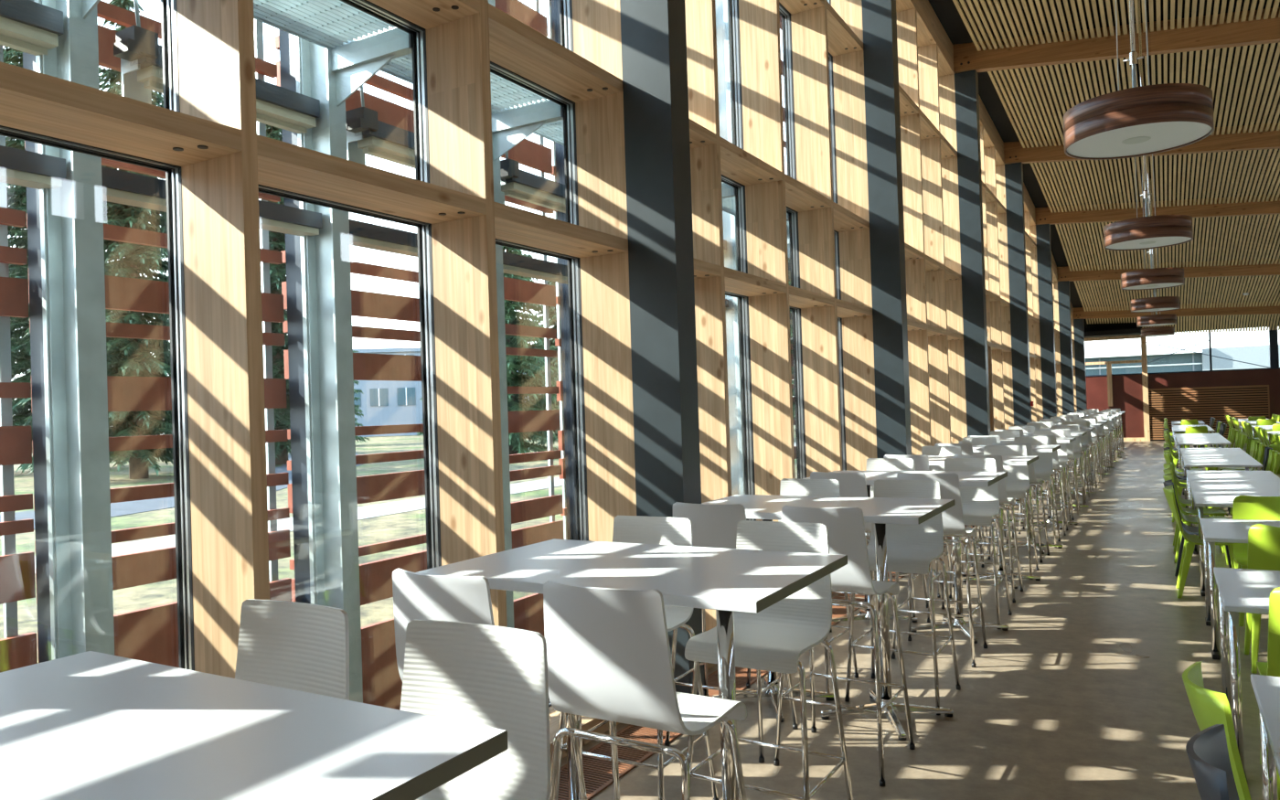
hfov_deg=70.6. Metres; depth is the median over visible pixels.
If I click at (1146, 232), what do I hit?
pendant lamp
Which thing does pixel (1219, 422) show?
plastic chair
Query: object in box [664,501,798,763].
bar stool
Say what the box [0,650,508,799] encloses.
bar table
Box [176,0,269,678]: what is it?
wooden post
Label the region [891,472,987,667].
bar stool
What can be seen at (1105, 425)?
bar stool
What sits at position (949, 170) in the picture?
wooden post
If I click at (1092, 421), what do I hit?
bar stool
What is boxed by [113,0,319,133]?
box
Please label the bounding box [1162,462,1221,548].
plastic chair
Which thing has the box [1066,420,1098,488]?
bar stool
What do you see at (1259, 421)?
plastic chair
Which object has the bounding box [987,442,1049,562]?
bar stool
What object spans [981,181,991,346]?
wooden post
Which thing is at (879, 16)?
column
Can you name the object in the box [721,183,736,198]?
post
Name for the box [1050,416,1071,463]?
bar stool
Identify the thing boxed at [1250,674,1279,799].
dining table
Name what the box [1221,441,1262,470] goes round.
plastic chair
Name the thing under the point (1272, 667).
plastic chair
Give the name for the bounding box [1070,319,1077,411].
wooden post
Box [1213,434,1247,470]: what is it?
plastic chair
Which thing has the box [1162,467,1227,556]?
plastic chair
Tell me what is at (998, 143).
wooden post
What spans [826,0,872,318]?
wooden post
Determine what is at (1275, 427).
plastic chair
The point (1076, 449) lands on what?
bar stool
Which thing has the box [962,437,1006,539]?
bar stool
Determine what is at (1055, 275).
wooden post
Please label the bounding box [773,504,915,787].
bar stool
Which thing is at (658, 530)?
bar stool
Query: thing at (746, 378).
window
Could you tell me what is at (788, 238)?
post
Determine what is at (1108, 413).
bar stool
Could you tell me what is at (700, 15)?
wooden post
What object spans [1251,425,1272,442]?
dining table
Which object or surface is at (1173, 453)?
plastic chair
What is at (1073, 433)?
bar table
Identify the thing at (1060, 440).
bar table
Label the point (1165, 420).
plastic chair
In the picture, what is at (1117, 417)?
bar stool
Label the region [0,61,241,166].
wooden post
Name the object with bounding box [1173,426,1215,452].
dining table
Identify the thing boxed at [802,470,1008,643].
bar table
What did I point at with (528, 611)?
panel
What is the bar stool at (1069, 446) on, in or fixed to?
on the floor
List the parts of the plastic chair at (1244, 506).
leg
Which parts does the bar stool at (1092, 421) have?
leg, leg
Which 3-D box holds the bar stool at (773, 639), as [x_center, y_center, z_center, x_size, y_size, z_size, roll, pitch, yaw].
[0.468,1.074,3.373,0.516,1.189,0.495,-2,-1,32]
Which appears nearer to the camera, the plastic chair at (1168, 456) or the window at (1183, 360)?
the plastic chair at (1168, 456)
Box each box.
[0,0,63,55]
[0,145,66,189]
[101,166,322,235]
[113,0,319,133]
[345,85,415,168]
[349,219,417,256]
[500,151,565,213]
[502,251,567,284]
[723,239,726,254]
[725,298,728,310]
[788,262,790,280]
[789,312,792,324]
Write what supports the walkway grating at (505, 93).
on the post at (318, 281)
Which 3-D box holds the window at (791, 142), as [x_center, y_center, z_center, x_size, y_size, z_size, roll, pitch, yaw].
[1.119,-1.699,7.797,0.086,6.654,1.205,-2,-1,30]
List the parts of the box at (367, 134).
hanger rod, casing, rail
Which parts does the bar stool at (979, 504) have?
leg, leg, leg, leg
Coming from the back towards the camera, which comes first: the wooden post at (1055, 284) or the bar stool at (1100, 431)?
the wooden post at (1055, 284)
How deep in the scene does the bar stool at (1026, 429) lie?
13.95 m
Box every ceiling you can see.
[952,0,1279,333]
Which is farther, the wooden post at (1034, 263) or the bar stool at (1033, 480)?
the wooden post at (1034, 263)
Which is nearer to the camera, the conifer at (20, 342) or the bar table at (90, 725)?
the bar table at (90, 725)
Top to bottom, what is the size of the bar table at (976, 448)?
1.100 m
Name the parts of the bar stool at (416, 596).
leg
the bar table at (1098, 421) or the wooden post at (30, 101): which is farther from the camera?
the bar table at (1098, 421)
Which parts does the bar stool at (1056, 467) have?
leg, leg, leg, leg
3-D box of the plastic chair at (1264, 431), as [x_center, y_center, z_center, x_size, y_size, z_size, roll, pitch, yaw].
[12.289,0.985,17.392,0.532,0.870,0.440,-2,-1,31]
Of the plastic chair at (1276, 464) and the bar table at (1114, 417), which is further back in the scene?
the bar table at (1114, 417)
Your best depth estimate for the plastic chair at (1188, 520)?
8.48 m
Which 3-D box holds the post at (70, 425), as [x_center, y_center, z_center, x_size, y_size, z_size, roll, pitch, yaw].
[-2.033,-1.934,3.357,0.902,7.600,0.200,-2,-1,30]
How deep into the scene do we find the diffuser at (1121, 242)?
10.18 m
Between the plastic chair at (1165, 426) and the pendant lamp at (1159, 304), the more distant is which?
the plastic chair at (1165, 426)
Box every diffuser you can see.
[1066,121,1211,157]
[1105,236,1191,249]
[1122,282,1183,289]
[1132,308,1177,311]
[1139,323,1173,326]
[1143,334,1168,336]
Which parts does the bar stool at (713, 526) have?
leg, leg, leg, leg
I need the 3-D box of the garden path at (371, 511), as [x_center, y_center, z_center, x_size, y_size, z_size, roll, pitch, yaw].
[-1.257,2.053,23.866,1.968,0.062,80.033,-2,-1,29]
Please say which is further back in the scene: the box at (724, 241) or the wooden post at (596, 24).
the box at (724, 241)
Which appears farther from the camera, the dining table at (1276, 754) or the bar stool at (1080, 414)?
the bar stool at (1080, 414)
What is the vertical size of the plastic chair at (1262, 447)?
0.870 m
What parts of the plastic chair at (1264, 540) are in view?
leg, leg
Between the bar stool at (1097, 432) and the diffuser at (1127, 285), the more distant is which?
the bar stool at (1097, 432)
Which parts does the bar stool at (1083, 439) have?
leg, leg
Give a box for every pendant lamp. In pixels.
[1063,0,1214,159]
[1103,0,1193,250]
[1120,154,1184,290]
[1130,178,1179,312]
[1136,248,1176,327]
[1141,291,1174,336]
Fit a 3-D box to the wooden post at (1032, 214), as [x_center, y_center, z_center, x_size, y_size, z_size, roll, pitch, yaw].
[9.054,-4.450,21.240,0.313,0.532,1.205,-2,-1,30]
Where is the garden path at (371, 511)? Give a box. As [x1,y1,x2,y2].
[34,442,796,575]
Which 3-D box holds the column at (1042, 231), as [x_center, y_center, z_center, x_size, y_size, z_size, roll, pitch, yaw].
[9.773,-1.331,21.671,0.294,5.739,0.212,-2,-1,30]
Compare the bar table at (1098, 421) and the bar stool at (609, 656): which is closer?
the bar stool at (609, 656)
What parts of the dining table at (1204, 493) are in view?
leg, leg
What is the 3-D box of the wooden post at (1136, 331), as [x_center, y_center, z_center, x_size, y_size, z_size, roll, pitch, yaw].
[19.038,-2.791,28.903,9.900,1.000,1.150,-2,-1,30]
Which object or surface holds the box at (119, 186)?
attached to the post at (318, 281)
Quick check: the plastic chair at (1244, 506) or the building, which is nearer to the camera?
the plastic chair at (1244, 506)
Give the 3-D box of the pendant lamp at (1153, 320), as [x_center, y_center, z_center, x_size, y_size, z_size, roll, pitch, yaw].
[12.955,-2.928,22.725,0.874,2.097,0.874,-2,-1,28]
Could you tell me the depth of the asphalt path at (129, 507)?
19.49 m
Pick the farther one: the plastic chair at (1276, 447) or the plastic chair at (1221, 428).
the plastic chair at (1221, 428)
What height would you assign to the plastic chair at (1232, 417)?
0.870 m
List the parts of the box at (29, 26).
rail, casing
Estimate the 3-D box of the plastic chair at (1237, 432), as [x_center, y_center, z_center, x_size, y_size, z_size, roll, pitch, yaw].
[10.845,1.024,16.726,0.532,0.870,0.440,-2,-1,29]
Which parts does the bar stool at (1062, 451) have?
leg, leg, leg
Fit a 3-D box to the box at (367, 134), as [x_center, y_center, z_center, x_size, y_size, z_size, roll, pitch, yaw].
[-1.282,-1.412,5.119,0.220,0.701,0.985,-2,-1,30]
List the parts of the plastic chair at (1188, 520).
leg, leg, leg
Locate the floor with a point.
(1083, 696)
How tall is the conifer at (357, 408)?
13.870 m
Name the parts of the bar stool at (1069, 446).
leg, leg, leg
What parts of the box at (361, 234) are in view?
rail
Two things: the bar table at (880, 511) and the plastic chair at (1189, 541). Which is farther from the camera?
the plastic chair at (1189, 541)
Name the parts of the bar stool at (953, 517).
leg, leg, seat rail, seat rail, leg, leg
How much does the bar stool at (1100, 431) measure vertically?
1.177 m
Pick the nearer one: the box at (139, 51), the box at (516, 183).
the box at (139, 51)
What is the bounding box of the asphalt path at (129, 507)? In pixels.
[0,452,363,529]
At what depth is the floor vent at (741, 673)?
5.52 m
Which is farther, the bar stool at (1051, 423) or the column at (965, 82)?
the bar stool at (1051, 423)
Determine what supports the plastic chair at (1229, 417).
on the floor
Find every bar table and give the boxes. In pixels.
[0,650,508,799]
[416,538,847,799]
[701,494,954,741]
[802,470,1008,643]
[892,455,1040,588]
[944,445,1062,554]
[958,437,1077,529]
[989,431,1088,510]
[1007,426,1097,495]
[1042,423,1104,485]
[1053,420,1109,476]
[1066,417,1115,469]
[1077,416,1118,462]
[1086,414,1120,458]
[1090,412,1124,453]
[1104,411,1126,448]
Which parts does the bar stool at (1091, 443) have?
leg, leg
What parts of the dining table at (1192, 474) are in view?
leg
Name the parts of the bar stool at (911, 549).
leg, leg, leg, leg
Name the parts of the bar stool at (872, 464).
leg, leg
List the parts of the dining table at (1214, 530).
leg, leg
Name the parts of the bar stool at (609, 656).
leg, leg, seat rail, leg, leg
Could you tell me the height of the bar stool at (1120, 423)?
1.177 m
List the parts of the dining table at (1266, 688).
leg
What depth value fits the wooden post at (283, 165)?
3.52 m
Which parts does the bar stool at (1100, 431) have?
leg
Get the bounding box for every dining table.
[1171,420,1205,436]
[1172,425,1209,446]
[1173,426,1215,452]
[1174,433,1223,468]
[1175,437,1231,476]
[1179,448,1248,494]
[1182,455,1263,508]
[1185,469,1279,526]
[1188,480,1279,596]
[1199,518,1279,660]
[1213,567,1279,781]
[1237,418,1269,431]
[1241,420,1279,447]
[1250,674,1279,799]
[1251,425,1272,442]
[1266,431,1279,443]
[1274,752,1279,776]
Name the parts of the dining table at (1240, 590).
leg, leg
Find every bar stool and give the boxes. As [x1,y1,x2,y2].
[234,598,349,700]
[392,568,586,799]
[399,619,550,799]
[543,579,746,799]
[554,515,718,799]
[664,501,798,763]
[684,520,853,799]
[746,478,858,700]
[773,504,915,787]
[810,471,893,656]
[844,479,960,714]
[848,458,927,617]
[883,454,953,597]
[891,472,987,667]
[921,445,972,571]
[927,458,1012,629]
[934,442,988,559]
[949,454,1023,603]
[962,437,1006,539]
[964,435,1010,527]
[972,445,1039,579]
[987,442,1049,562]
[990,430,1023,520]
[994,429,1034,510]
[1005,436,1060,547]
[1008,426,1038,503]
[1014,425,1046,499]
[1018,434,1068,535]
[1026,422,1057,491]
[1030,421,1060,488]
[1030,429,1074,524]
[1038,428,1080,514]
[1039,419,1061,424]
[1044,418,1071,477]
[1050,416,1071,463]
[1050,425,1086,504]
[1051,424,1089,500]
[1057,421,1093,492]
[1059,415,1081,457]
[1066,413,1084,416]
[1066,416,1078,470]
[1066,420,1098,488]
[1068,418,1101,481]
[1074,411,1089,415]
[1076,417,1104,479]
[1077,416,1106,473]
[1081,416,1109,471]
[1086,414,1112,467]
[1088,413,1112,464]
[1092,412,1115,460]
[1093,412,1117,458]
[1096,410,1119,457]
[1100,410,1120,454]
[1103,409,1121,451]
[1103,409,1123,450]
[1106,408,1124,447]
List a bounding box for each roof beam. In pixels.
[952,7,1279,73]
[1003,123,1279,164]
[1034,194,1279,224]
[1056,258,1279,281]
[1072,301,1279,319]
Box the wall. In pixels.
[1085,368,1279,437]
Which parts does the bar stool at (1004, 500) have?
leg, leg, leg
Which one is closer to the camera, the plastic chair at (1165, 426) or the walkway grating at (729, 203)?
the walkway grating at (729, 203)
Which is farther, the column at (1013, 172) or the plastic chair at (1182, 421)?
the plastic chair at (1182, 421)
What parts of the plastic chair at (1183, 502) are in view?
leg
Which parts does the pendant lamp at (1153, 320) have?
rod, lamp shade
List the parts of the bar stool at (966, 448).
leg, leg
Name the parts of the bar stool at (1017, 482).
leg, leg, leg, leg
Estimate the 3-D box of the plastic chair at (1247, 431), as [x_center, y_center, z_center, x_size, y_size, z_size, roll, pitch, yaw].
[14.556,0.948,21.302,0.532,0.870,0.440,-2,-1,32]
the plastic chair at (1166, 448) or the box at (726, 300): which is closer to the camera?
the box at (726, 300)
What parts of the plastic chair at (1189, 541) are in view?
leg, leg, leg, leg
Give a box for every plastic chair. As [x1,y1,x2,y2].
[1162,447,1207,508]
[1162,448,1208,516]
[1162,451,1213,522]
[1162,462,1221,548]
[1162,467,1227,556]
[1162,472,1228,567]
[1162,479,1232,576]
[1162,485,1237,598]
[1163,418,1184,447]
[1163,424,1186,447]
[1163,429,1193,468]
[1163,433,1194,468]
[1163,435,1197,468]
[1163,441,1204,471]
[1163,444,1183,475]
[1180,419,1198,447]
[1182,661,1251,799]
[1185,426,1208,447]
[1185,724,1239,799]
[1194,417,1215,447]
[1198,421,1222,447]
[1200,423,1225,447]
[1201,423,1226,447]
[1205,426,1233,469]
[1206,428,1236,469]
[1207,429,1237,469]
[1209,431,1242,469]
[1212,432,1244,469]
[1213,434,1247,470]
[1217,439,1258,470]
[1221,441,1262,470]
[1227,416,1244,430]
[1227,447,1272,513]
[1230,448,1278,519]
[1231,416,1252,437]
[1232,417,1255,437]
[1232,495,1279,626]
[1234,418,1257,437]
[1240,420,1258,453]
[1243,421,1267,454]
[1244,523,1279,673]
[1245,422,1271,444]
[1247,416,1266,442]
[1254,426,1264,469]
[1254,443,1267,470]
[1256,418,1277,444]
[1256,586,1279,799]
[1257,426,1268,470]
[1260,428,1269,447]
[1269,444,1279,474]
[1270,423,1279,444]
[1272,451,1279,474]
[1273,433,1279,444]
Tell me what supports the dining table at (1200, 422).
on the floor
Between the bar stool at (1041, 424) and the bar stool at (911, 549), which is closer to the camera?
the bar stool at (911, 549)
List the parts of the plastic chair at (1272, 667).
leg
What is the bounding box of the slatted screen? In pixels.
[1148,384,1269,440]
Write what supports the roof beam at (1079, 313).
on the column at (1078, 324)
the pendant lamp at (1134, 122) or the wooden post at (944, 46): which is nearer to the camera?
the pendant lamp at (1134, 122)
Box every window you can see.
[0,0,194,671]
[258,0,441,569]
[490,0,588,707]
[714,0,790,495]
[721,0,756,520]
[730,0,806,494]
[783,0,846,479]
[1084,341,1279,375]
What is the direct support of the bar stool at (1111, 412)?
on the floor
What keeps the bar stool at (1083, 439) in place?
on the floor
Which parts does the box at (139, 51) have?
hanger rod, casing, rail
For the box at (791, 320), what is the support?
attached to the post at (782, 19)
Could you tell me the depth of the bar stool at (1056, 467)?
10.71 m
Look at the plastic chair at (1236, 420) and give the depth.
23.92 m
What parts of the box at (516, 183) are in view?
casing, rail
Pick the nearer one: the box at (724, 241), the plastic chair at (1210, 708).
the plastic chair at (1210, 708)
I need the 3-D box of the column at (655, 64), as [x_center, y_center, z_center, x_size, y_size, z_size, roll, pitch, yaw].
[0.088,-1.657,5.002,0.294,6.700,0.212,-2,-1,30]
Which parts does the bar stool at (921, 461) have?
leg, leg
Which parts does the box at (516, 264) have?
rail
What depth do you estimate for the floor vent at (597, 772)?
4.23 m
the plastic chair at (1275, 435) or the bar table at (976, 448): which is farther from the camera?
the plastic chair at (1275, 435)
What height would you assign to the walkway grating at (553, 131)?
0.040 m
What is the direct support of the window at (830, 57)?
on the baseboard
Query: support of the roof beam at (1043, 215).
on the column at (1042, 231)
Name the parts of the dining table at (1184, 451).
leg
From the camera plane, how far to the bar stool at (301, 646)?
2.28 m
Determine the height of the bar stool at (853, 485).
1.189 m
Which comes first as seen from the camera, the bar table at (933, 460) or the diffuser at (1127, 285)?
the bar table at (933, 460)
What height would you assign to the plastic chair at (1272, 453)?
0.870 m
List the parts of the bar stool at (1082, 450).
leg, leg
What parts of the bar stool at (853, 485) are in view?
leg, leg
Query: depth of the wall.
30.57 m
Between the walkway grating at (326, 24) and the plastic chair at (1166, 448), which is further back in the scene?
the plastic chair at (1166, 448)
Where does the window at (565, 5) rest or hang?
on the baseboard
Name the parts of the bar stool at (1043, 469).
leg, leg, leg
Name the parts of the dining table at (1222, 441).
leg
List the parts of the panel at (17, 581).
carrier rail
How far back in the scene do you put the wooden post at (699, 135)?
5.88 m
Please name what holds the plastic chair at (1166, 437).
on the floor
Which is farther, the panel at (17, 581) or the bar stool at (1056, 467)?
the bar stool at (1056, 467)
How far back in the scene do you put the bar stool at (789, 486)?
5.48 m
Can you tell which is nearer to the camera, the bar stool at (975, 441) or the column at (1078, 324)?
the bar stool at (975, 441)
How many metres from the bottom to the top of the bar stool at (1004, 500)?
1.189 m
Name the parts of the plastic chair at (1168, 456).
leg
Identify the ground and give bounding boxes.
[0,425,797,663]
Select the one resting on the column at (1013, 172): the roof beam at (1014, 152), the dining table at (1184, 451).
the roof beam at (1014, 152)
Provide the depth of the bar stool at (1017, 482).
8.53 m
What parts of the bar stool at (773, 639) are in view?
leg, leg, leg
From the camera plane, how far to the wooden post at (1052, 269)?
24.79 m
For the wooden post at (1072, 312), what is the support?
attached to the roof beam at (1079, 313)
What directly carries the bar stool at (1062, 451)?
on the floor
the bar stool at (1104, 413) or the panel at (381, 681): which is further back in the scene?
the bar stool at (1104, 413)
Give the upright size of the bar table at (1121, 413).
1.086 m
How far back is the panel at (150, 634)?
4.00 m
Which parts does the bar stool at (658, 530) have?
leg, leg, leg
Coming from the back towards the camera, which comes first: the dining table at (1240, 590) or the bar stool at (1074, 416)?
the bar stool at (1074, 416)
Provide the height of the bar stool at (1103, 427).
1.177 m
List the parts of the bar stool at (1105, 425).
leg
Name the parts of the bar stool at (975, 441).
leg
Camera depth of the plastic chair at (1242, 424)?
21.91 m
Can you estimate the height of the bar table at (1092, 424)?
1.086 m
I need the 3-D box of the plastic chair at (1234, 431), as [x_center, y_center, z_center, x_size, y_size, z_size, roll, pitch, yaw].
[11.345,1.017,17.588,0.532,0.870,0.440,-2,-1,33]
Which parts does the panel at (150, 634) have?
carrier rail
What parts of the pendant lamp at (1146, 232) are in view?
rod, lamp shade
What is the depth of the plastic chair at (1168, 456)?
11.43 m
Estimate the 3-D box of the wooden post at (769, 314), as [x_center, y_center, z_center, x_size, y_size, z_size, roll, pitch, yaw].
[0.993,-1.656,7.173,0.318,6.680,0.058,-2,-1,30]
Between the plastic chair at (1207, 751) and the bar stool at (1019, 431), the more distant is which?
the bar stool at (1019, 431)
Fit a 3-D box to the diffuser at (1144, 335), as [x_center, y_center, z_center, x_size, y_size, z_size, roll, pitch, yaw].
[15.406,-1.933,26.884,0.848,0.006,0.848,-2,-1,-7]
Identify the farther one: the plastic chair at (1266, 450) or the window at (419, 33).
the plastic chair at (1266, 450)
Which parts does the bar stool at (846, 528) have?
leg, leg, seat rail, leg, leg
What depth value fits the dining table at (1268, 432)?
18.75 m
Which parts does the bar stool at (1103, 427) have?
leg, leg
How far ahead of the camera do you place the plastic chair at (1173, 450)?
18.22 m
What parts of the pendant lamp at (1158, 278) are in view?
rod, lamp shade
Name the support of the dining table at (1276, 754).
on the floor
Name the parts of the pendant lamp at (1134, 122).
rod, lamp shade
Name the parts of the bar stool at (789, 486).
leg, leg, leg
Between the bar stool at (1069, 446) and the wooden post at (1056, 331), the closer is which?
the bar stool at (1069, 446)
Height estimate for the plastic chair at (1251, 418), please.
0.870 m
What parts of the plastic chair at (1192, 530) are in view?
leg, leg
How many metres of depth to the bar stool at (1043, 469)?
10.19 m
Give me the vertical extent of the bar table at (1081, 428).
1.086 m
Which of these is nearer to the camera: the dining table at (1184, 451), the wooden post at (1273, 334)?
the dining table at (1184, 451)
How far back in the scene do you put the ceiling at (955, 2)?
16.81 m
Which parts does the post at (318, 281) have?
bracket arm, plate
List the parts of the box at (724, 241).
casing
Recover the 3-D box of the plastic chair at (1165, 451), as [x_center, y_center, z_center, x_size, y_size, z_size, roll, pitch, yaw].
[7.263,1.095,11.983,0.532,0.870,0.440,-2,-1,30]
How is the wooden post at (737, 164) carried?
on the floor
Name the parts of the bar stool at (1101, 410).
leg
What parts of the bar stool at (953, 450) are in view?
leg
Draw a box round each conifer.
[2,46,170,444]
[15,0,173,479]
[266,124,290,464]
[352,350,369,443]
[502,245,561,454]
[522,280,559,436]
[536,304,560,446]
[788,258,795,419]
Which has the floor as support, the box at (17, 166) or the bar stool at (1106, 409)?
the bar stool at (1106, 409)
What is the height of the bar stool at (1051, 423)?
1.177 m
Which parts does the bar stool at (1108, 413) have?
leg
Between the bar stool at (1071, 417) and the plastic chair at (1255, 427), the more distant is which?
the bar stool at (1071, 417)
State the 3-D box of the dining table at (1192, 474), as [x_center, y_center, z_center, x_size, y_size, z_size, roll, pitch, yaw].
[6.300,1.169,9.605,0.800,0.740,1.400,-2,-1,30]
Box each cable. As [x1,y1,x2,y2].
[1146,341,1269,367]
[1147,340,1208,362]
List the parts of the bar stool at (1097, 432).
leg, leg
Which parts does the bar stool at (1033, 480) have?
leg, leg, leg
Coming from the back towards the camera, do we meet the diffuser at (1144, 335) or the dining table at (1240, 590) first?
the diffuser at (1144, 335)
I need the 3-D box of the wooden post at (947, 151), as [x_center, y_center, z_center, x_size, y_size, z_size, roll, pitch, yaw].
[4.342,-1.012,12.897,0.313,5.287,1.147,-2,-1,30]
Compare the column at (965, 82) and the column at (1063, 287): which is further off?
the column at (1063, 287)
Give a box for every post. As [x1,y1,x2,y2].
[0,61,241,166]
[22,0,114,662]
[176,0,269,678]
[256,0,486,223]
[278,28,412,703]
[425,0,507,627]
[488,0,563,628]
[488,3,628,761]
[550,0,575,540]
[572,0,636,542]
[684,0,731,630]
[689,118,720,669]
[719,136,786,296]
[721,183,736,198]
[738,0,795,521]
[778,0,834,593]
[781,19,797,465]
[787,234,789,257]
[790,0,842,477]
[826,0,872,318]
[831,0,877,470]
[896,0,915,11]
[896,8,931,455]
[898,85,926,330]
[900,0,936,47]
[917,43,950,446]
[919,108,946,336]
[932,13,954,76]
[938,74,967,443]
[940,133,963,340]
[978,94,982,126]
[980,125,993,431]
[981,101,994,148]
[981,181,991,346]
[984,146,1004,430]
[985,185,1002,350]
[993,124,1004,166]
[995,164,1013,429]
[996,198,1011,351]
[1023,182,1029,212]
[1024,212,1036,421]
[1024,231,1034,358]
[1028,194,1035,225]
[1030,225,1043,421]
[1030,237,1040,359]
[1052,255,1057,282]
[1052,268,1058,416]
[1053,281,1062,416]
[1055,329,1060,364]
[1070,302,1073,319]
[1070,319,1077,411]
[1084,327,1251,338]
[1084,334,1150,441]
[1085,325,1279,376]
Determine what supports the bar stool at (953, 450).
on the floor
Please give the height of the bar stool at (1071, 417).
1.177 m
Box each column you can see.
[619,0,704,695]
[861,0,911,458]
[954,69,990,436]
[1004,161,1032,426]
[1035,224,1056,419]
[1057,280,1074,414]
[1073,318,1087,411]
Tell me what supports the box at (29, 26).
attached to the post at (70, 425)
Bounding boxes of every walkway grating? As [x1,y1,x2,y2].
[253,0,394,49]
[335,26,546,113]
[492,98,564,145]
[721,181,735,215]
[786,221,789,233]
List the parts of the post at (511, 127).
bracket arm, plate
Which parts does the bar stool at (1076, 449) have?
leg, leg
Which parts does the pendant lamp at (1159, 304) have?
rod, lamp shade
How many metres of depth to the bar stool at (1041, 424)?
15.63 m
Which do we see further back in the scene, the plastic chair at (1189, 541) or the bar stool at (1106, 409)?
the bar stool at (1106, 409)
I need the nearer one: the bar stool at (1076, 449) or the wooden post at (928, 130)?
the wooden post at (928, 130)
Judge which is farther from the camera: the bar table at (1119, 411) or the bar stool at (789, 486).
the bar table at (1119, 411)
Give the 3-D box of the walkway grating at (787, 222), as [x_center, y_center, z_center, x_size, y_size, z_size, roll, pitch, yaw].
[1.445,-1.783,8.989,0.535,0.040,1.185,-2,-1,30]
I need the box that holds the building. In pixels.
[288,347,541,437]
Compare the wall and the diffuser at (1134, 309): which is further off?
the wall
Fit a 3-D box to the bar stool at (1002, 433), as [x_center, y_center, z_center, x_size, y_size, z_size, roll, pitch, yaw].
[4.876,1.014,12.109,0.516,1.189,0.495,-2,-1,31]
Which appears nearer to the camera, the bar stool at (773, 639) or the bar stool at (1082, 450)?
the bar stool at (773, 639)
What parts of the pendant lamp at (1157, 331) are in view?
lamp shade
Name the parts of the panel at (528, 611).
carrier rail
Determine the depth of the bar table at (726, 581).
3.04 m
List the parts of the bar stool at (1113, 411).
leg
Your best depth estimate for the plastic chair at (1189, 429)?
19.95 m
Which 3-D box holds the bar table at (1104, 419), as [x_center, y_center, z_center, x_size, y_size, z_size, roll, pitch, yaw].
[9.773,0.968,20.040,1.304,1.086,0.839,-2,-1,30]
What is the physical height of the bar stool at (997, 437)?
1.189 m
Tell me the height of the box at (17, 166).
0.105 m
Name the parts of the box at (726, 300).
casing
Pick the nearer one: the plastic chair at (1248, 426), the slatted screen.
the plastic chair at (1248, 426)
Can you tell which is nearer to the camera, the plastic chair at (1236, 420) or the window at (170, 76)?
the window at (170, 76)
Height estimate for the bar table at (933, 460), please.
1.100 m
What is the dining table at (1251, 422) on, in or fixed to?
on the floor
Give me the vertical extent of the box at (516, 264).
0.105 m
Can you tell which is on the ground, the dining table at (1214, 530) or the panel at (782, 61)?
the panel at (782, 61)
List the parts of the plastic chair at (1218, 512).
leg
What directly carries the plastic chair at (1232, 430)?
on the floor
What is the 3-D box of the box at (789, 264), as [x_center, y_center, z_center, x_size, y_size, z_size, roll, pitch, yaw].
[1.740,-1.460,10.329,0.220,0.701,0.985,-2,-1,30]
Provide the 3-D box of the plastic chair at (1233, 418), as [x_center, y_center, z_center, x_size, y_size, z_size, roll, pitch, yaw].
[16.462,0.918,24.588,0.532,0.870,0.440,-2,-1,31]
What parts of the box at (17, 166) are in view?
rail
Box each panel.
[0,44,37,672]
[24,0,291,667]
[275,34,426,709]
[495,0,563,637]
[546,0,567,539]
[779,15,796,458]
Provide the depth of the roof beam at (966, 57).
12.29 m
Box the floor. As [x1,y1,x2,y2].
[561,440,1279,799]
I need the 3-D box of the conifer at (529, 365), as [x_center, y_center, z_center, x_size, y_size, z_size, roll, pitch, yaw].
[-5.166,-2.221,35.530,5.621,9.805,5.713,-2,-1,6]
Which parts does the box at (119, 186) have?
rail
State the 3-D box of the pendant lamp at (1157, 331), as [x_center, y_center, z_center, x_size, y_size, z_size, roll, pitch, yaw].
[15.386,-2.565,26.890,0.875,1.294,0.875,-2,-1,30]
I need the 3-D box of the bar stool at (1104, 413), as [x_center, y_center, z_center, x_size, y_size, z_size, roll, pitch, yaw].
[10.704,0.905,21.043,0.511,1.177,0.491,-2,-1,28]
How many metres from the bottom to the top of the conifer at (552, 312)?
12.219 m
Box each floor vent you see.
[558,724,682,799]
[707,596,864,696]
[837,544,946,597]
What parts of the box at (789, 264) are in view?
rail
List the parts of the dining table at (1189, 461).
leg, leg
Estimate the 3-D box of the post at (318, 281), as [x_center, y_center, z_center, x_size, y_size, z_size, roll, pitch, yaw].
[-1.429,-1.944,4.399,0.902,7.600,0.200,-2,-1,30]
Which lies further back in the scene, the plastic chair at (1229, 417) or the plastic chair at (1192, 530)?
the plastic chair at (1229, 417)
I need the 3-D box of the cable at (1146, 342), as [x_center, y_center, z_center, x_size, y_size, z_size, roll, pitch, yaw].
[18.634,-1.500,29.768,3.458,1.067,0.024,-2,-1,30]
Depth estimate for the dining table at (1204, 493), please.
8.01 m
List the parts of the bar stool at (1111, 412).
leg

